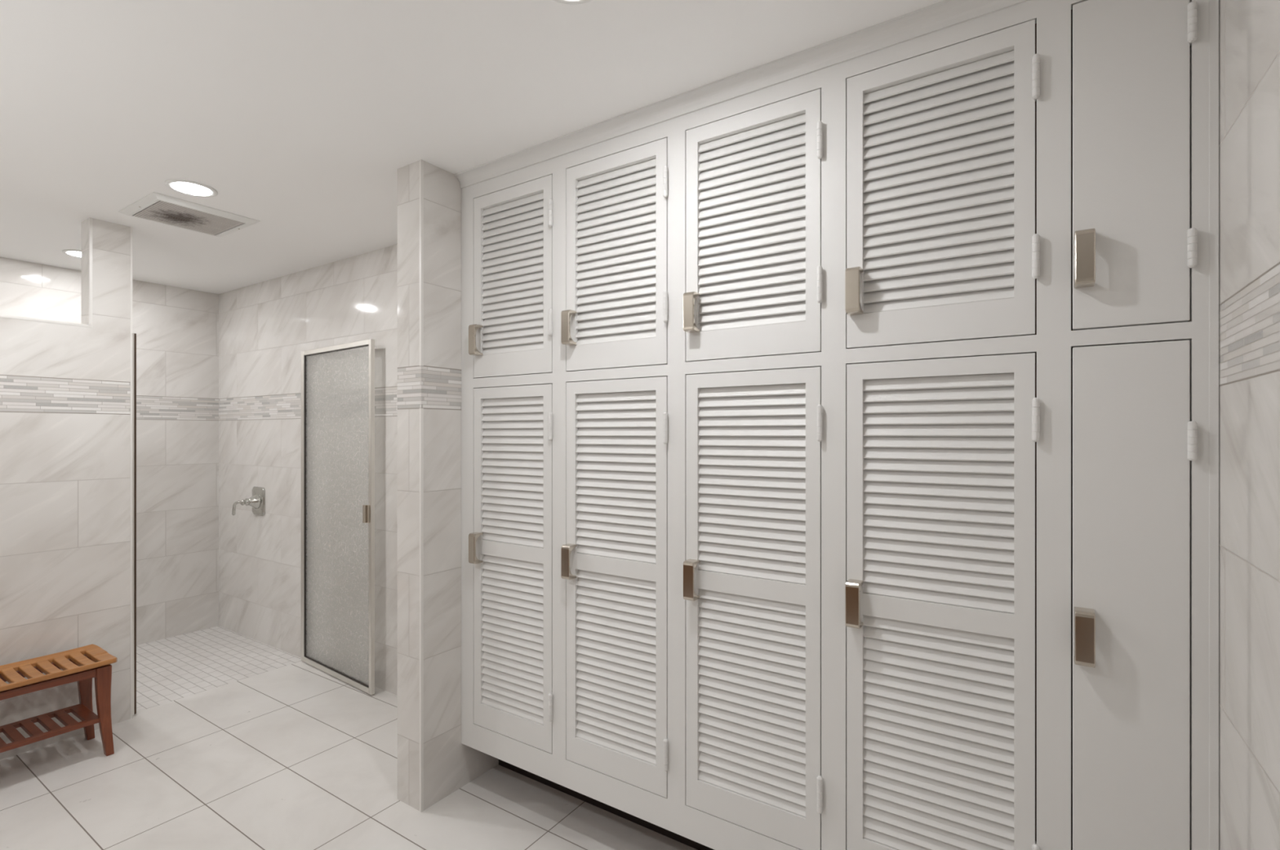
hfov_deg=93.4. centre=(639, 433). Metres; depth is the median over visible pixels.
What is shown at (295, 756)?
floor
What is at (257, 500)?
shower valve
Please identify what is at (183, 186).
recessed light
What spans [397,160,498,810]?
wall
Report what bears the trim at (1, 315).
attached to the wall partition at (65, 389)
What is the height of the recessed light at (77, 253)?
0.006 m
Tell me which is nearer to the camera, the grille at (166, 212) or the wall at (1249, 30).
the wall at (1249, 30)
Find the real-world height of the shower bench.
0.424 m
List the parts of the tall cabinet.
handle, handle, louver panel, louver panel, louver panel, door, door, handle, handle, louver panel, louver panel, louver panel, door, door, handle, handle, louver panel, louver panel, louver panel, door, door, handle, handle, louver panel, louver panel, louver panel, door, door, handle, handle, door, door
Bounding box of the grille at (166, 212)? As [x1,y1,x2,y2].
[133,200,243,235]
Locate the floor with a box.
[0,626,697,849]
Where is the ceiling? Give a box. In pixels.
[0,0,943,293]
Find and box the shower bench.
[0,644,117,755]
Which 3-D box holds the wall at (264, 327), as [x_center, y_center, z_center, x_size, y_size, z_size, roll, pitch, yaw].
[-0.836,0.194,2.980,5.268,2.412,0.100,0,0,33]
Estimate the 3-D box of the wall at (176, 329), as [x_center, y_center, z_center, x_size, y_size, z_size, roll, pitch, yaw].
[-3.952,0.194,3.127,0.100,2.412,3.280,0,0,33]
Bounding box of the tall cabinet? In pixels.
[461,0,1218,849]
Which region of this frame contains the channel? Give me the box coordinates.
[132,333,136,715]
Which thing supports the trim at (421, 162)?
attached to the wall at (434, 386)
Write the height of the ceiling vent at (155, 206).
0.013 m
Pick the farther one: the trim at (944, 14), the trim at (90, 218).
the trim at (90, 218)
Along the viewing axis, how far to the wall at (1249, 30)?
1.02 m
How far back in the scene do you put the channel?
3.00 m
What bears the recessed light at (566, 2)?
in the ceiling
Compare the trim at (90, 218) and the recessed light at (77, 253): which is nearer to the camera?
the trim at (90, 218)
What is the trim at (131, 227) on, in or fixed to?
attached to the wall partition at (65, 389)
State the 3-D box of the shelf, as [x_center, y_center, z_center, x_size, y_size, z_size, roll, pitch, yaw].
[-2.568,1.238,2.474,0.260,0.018,0.484,0,0,33]
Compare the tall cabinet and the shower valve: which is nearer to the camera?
the tall cabinet
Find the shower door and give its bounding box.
[301,338,374,694]
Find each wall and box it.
[0,257,218,644]
[218,244,397,694]
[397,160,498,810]
[1218,0,1279,849]
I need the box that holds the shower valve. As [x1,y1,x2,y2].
[231,486,265,515]
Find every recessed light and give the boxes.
[62,249,81,257]
[164,178,217,196]
[553,0,592,4]
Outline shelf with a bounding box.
[0,703,99,752]
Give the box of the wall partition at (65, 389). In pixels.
[0,217,130,759]
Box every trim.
[0,314,92,327]
[88,217,92,324]
[130,226,132,719]
[419,159,423,812]
[453,0,1029,188]
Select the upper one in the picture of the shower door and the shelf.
the shower door
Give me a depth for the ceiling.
1.79 m
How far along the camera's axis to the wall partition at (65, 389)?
2.77 m
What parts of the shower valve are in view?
lever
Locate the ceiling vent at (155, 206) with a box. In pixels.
[118,191,260,236]

